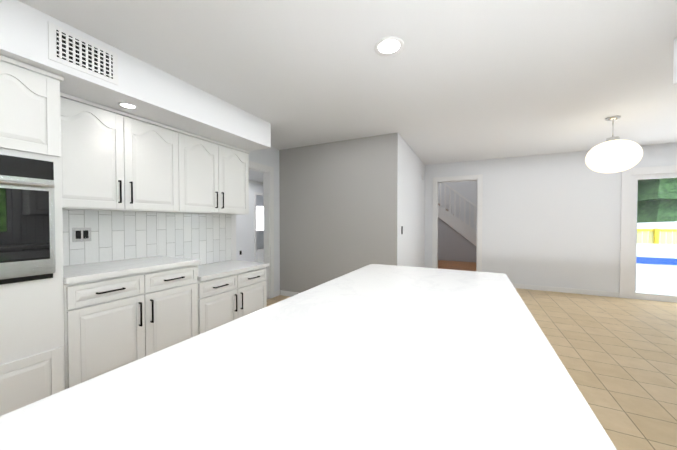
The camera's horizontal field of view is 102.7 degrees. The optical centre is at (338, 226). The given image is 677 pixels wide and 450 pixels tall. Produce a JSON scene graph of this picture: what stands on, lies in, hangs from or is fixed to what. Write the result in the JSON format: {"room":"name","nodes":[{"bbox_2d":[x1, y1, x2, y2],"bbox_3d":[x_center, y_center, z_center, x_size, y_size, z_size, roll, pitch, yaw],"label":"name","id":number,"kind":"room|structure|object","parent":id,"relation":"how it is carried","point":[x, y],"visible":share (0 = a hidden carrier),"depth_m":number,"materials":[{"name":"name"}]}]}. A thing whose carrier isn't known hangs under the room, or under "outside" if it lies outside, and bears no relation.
{"room":"kitchen","nodes":[
{"label":"kitchen","id":0,"kind":"room"},
{"bbox_2d":[72,228,90,241],"bbox_3d":[-2.213,0.071,2.337,0.006,0.120,0.125,0,1,26],"label":"outlet","id":1,"kind":"object","parent":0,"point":[81,234],"visible":1,"depth_m":2.33,"materials":[{"name":"white plastic"}]},
{"bbox_2d":[0,264,371,439],"bbox_3d":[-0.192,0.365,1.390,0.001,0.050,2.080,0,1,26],"label":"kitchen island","id":2,"kind":"structure","parent":0,"relation":"attached to","point":[17,421],"depth_m":0.65,"materials":[{"name":"white stone"}]},
{"bbox_2d":[236,170,263,260],"bbox_3d":[-2.744,-0.163,8.312,6.002,2.620,9.840,0,1,26],"label":"wall","id":3,"kind":"structure","parent":0,"point":[245,234],"depth_m":8.13,"materials":[{"name":"white paint"}]},
{"bbox_2d":[249,180,262,261],"bbox_3d":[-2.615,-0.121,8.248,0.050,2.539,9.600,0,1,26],"label":"door frame","id":4,"kind":"structure","parent":3,"relation":"attached to","point":[255,236],"depth_m":8.36,"materials":[{"name":"white wood"}]},
{"bbox_2d":[256,205,263,231],"bbox_3d":[-3.742,-0.375,12.713,0.025,1.260,1.060,0,1,26],"label":"window","id":5,"kind":"structure","parent":3,"relation":"in","point":[259,218],"depth_m":12.78,"materials":[{"name":"white glass"}]},
{"bbox_2d":[257,249,267,299],"bbox_3d":[-2.637,1.178,8.281,6.000,0.060,9.840,0,1,26],"label":"wall","id":6,"kind":"structure","parent":0,"point":[260,255],"depth_m":10.35,"materials":[{"name":"grey paint"}]},
{"bbox_2d":[249,147,279,291],"bbox_3d":[-2.752,-0.009,1.422,0.120,2.540,7.490,0,1,26],"label":"wall","id":7,"kind":"structure","parent":0,"point":[268,157],"depth_m":4.65,"materials":[{"name":"white paint"}]},
{"bbox_2d":[68,95,187,214],"bbox_3d":[-1.984,-0.561,2.428,0.346,0.841,1.029,0,1,26],"label":"upper cabinet","id":8,"kind":"object","parent":7,"relation":"attached to","point":[128,164],"depth_m":2.33,"materials":[{"name":"white paint"}]},
{"bbox_2d":[188,132,249,214],"bbox_3d":[-1.579,-0.574,3.242,0.346,0.841,1.029,0,1,26],"label":"upper cabinet","id":9,"kind":"object","parent":7,"relation":"attached to","point":[218,173],"depth_m":3.17,"materials":[{"name":"white paint"}]},
{"bbox_2d":[231,161,273,298],"bbox_3d":[-1.356,0.113,4.215,0.138,2.205,0.900,0,1,26],"label":"door frame","id":10,"kind":"structure","parent":7,"relation":"attached to","point":[268,200],"depth_m":4.52,"materials":[{"name":"white wood"}]},
{"bbox_2d":[279,290,298,296],"bbox_3d":[-0.107,1.171,4.304,2.070,0.085,0.012,0,1,26],"label":"baseboard","id":11,"kind":"structure","parent":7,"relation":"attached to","point":[285,293],"depth_m":4.68,"materials":[{"name":"white wood"}]},
{"bbox_2d":[18,0,676,164],"bbox_3d":[1.183,-1.310,0.869,7.640,0.080,10.040,0,1,26],"label":"ceiling","id":12,"kind":"structure","parent":0,"point":[452,81],"depth_m":2.16,"materials":[{"name":"white paint"}]},
{"bbox_2d":[0,0,270,150],"bbox_3d":[-2.587,-1.113,0.792,0.719,0.309,6.299,0,1,26],"label":"soffit","id":13,"kind":"object","parent":12,"relation":"attached to","point":[152,93],"depth_m":2.13,"materials":[{"name":"white paint"}]},
{"bbox_2d":[48,21,117,84],"bbox_3d":[-1.676,-1.133,1.802,0.013,0.225,0.360,0,1,26],"label":"ceiling vent","id":14,"kind":"object","parent":13,"relation":"in","point":[73,50],"visible":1,"depth_m":1.77,"materials":[{"name":"white metal"}]},
{"bbox_2d":[118,102,137,109],"bbox_3d":[-1.710,-0.976,2.200,0.130,0.012,0.130,0,1,26],"label":"recessed light","id":15,"kind":"object","parent":13,"relation":"in","point":[129,106],"visible":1,"depth_m":2.19,"materials":[{"name":"white"}]},
{"bbox_2d":[374,36,403,56],"bbox_3d":[0.362,-1.281,1.937,0.210,0.012,0.210,0,1,26],"label":"recessed light","id":16,"kind":"object","parent":12,"relation":"in","point":[389,46],"visible":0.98,"depth_m":1.93,"materials":[{"name":"white"}]},
{"bbox_2d":[585,116,642,172],"bbox_3d":[3.310,-0.979,3.269,0.490,0.659,0.490,0,1,26],"label":"pendant lamp","id":17,"kind":"object","parent":12,"relation":"hanging from","point":[612,154],"visible":1,"depth_m":3.14,"materials":[{"name":"white glass"}]},
{"bbox_2d":[376,264,499,279],"bbox_3d":[0.730,0.353,2.127,0.935,0.050,0.001,0,1,26],"label":"countertop edge","id":18,"kind":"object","parent":0,"relation":"attached to","point":[447,272],"depth_m":1.98,"materials":[{"name":"white stone"}]},
{"bbox_2d":[438,260,475,270],"bbox_3d":[3.753,1.188,7.658,5.040,0.060,4.570,0,1,26],"label":"floor","id":19,"kind":"structure","parent":0,"point":[459,265],"depth_m":7.98,"materials":[{"name":"brown wood"}]},
{"bbox_2d":[438,183,476,261],"bbox_3d":[4.004,-0.718,9.226,3.394,3.700,0.940,0,1,26],"label":"staircase","id":20,"kind":"structure","parent":19,"relation":"on","point":[457,239],"depth_m":8.85,"materials":[{"name":"white wood"}]},
{"bbox_2d":[267,288,676,449],"bbox_3d":[1.156,1.301,0.859,7.640,0.060,9.920,0,1,26],"label":"floor","id":21,"kind":"structure","parent":0,"point":[617,356],"depth_m":2.60,"materials":[{"name":"beige tile"}]},
{"bbox_2d":[0,55,71,415],"bbox_3d":[-2.270,0.147,1.526,0.647,2.226,0.861,0,1,26],"label":"tall cabinet","id":22,"kind":"object","parent":21,"relation":"on","point":[36,344],"depth_m":1.66,"materials":[{"name":"white paint"}]},
{"bbox_2d":[0,154,55,284],"bbox_3d":[-1.953,-0.035,1.365,0.097,0.735,0.770,0,1,26],"label":"wall oven","id":23,"kind":"object","parent":22,"relation":"in","point":[27,225],"visible":0.98,"depth_m":1.60,"materials":[{"name":"silver metal"}]},
{"bbox_2d":[68,259,199,386],"bbox_3d":[-1.865,0.806,2.352,0.647,0.880,0.958,0,1,26],"label":"base cabinet","id":24,"kind":"object","parent":21,"relation":"on","point":[150,267],"depth_m":2.11,"materials":[{"name":"white paint"}]},
{"bbox_2d":[84,263,191,282],"bbox_3d":[-1.851,0.366,2.346,0.670,0.001,0.969,0,1,26],"label":"countertop","id":25,"kind":"structure","parent":24,"relation":"on","point":[189,264],"depth_m":2.08,"materials":[{"name":"white stone"}]},
{"bbox_2d":[200,263,267,333],"bbox_3d":[-1.449,0.877,3.190,0.647,0.710,1.049,0,1,26],"label":"base cabinet","id":26,"kind":"object","parent":21,"relation":"on","point":[228,298],"depth_m":3.02,"materials":[{"name":"white paint"}]},
{"bbox_2d":[200,271,239,282],"bbox_3d":[-1.416,0.522,3.224,0.670,0.001,0.981,0,1,26],"label":"countertop","id":27,"kind":"structure","parent":26,"relation":"on","point":[237,272],"depth_m":2.82,"materials":[{"name":"white stone"}]},
{"bbox_2d":[0,268,599,449],"bbox_3d":[0.276,0.831,1.165,0.964,0.870,2.084,0,1,26],"label":"kitchen island","id":28,"kind":"object","parent":21,"relation":"on","point":[379,357],"depth_m":0.59,"materials":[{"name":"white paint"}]},
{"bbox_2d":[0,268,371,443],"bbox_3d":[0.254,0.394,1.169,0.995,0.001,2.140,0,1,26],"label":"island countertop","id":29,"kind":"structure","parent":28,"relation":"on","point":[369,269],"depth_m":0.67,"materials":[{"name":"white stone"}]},
{"bbox_2d":[279,133,424,292],"bbox_3d":[0.467,-0.075,5.428,2.080,2.540,2.550,0,1,26],"label":"wall block","id":30,"kind":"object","parent":21,"relation":"on","point":[348,206],"visible":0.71,"depth_m":4.28,"materials":[{"name":"white paint"}]},
{"bbox_2d":[438,180,637,291],"bbox_3d":[4.648,-1.374,7.170,7.040,5.080,4.570,0,1,26],"label":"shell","id":31,"kind":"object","parent":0,"point":[467,190],"depth_m":9.68,"materials":[{"name":"white paint"}]},
{"bbox_2d":[425,142,676,291],"bbox_3d":[4.321,-0.066,4.870,5.320,2.540,0.120,0,1,26],"label":"wall","id":32,"kind":"structure","parent":0,"point":[552,220],"depth_m":5.01,"materials":[{"name":"white paint"}]},
{"bbox_2d":[432,174,482,271],"bbox_3d":[2.513,0.067,5.761,0.960,2.245,0.138,0,1,26],"label":"door frame","id":33,"kind":"structure","parent":32,"relation":"attached to","point":[478,179],"depth_m":5.64,"materials":[{"name":"white wood"}]},
{"bbox_2d":[512,283,619,297],"bbox_3d":[3.842,1.159,5.054,2.065,0.085,0.012,0,1,26],"label":"baseboard","id":34,"kind":"structure","parent":32,"relation":"attached to","point":[523,286],"depth_m":4.89,"materials":[{"name":"white wood"}]},
{"bbox_2d":[619,165,676,298],"bbox_3d":[5.616,0.126,4.152,1.900,2.180,0.018,0,1,26],"label":"door frame","id":35,"kind":"structure","parent":32,"relation":"attached to","point":[625,232],"depth_m":4.53,"materials":[{"name":"white wood"}]},
{"bbox_2d":[629,173,676,302],"bbox_3d":[5.638,0.185,4.198,1.660,2.060,0.079,0,1,26],"label":"sliding glass door","id":36,"kind":"structure","parent":32,"relation":"in","point":[633,294],"depth_m":4.48,"materials":[{"name":"white"}]},
{"bbox_2d":[504,274,616,449],"bbox_3d":[0.700,0.372,0.947,0.001,0.050,2.080,0,1,26],"label":"countertop edge","id":37,"kind":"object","parent":0,"relation":"attached to","point":[602,438],"depth_m":0.59,"materials":[{"name":"white stone"}]},
{"bbox_2d":[673,38,676,84],"bbox_3d":[1.232,-1.082,-1.105,0.709,0.309,6.299,0,1,26],"label":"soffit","id":38,"kind":"structure","parent":0,"point":[675,65],"depth_m":1.85,"materials":[{"name":"white paint"}]},
{"label":"outside","id":39,"kind":"structure","parent":0,"visible":0},
{"bbox_2d":[636,288,676,295],"bbox_3d":[10.467,1.500,8.140,70.000,0.100,65.000,0,1,26],"label":"snow","id":40,"kind":"object","parent":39,"point":[657,292],"depth_m":6.17,"materials":[{"name":"white snow"}]},
{"bbox_2d":[636,243,676,290],"bbox_3d":[11.819,0.981,4.179,12.140,1.070,0.155,0,1,26],"label":"rink boards","id":41,"kind":"object","parent":40,"relation":"on","point":[657,258],"depth_m":6.30,"materials":[{"name":"white plastic"}]},
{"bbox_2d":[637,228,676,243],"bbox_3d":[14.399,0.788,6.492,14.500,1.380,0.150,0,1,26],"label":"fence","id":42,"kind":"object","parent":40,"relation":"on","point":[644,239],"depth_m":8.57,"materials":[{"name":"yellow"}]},
{"bbox_2d":[637,221,676,237],"bbox_3d":[11.668,0.594,10.544,28.000,1.812,3.200,0,1,26],"label":"snowbank","id":43,"kind":"object","parent":40,"relation":"on","point":[672,225],"depth_m":9.92,"materials":[{"name":"white"}]},
{"bbox_2d":[637,178,676,222],"bbox_3d":[24.090,-5.429,19.715,6.131,13.375,6.138,0,1,26],"label":"pine tree","id":44,"kind":"object","parent":40,"relation":"on","point":[666,188],"depth_m":18.98,"materials":[{"name":"green plant"}]}
]}

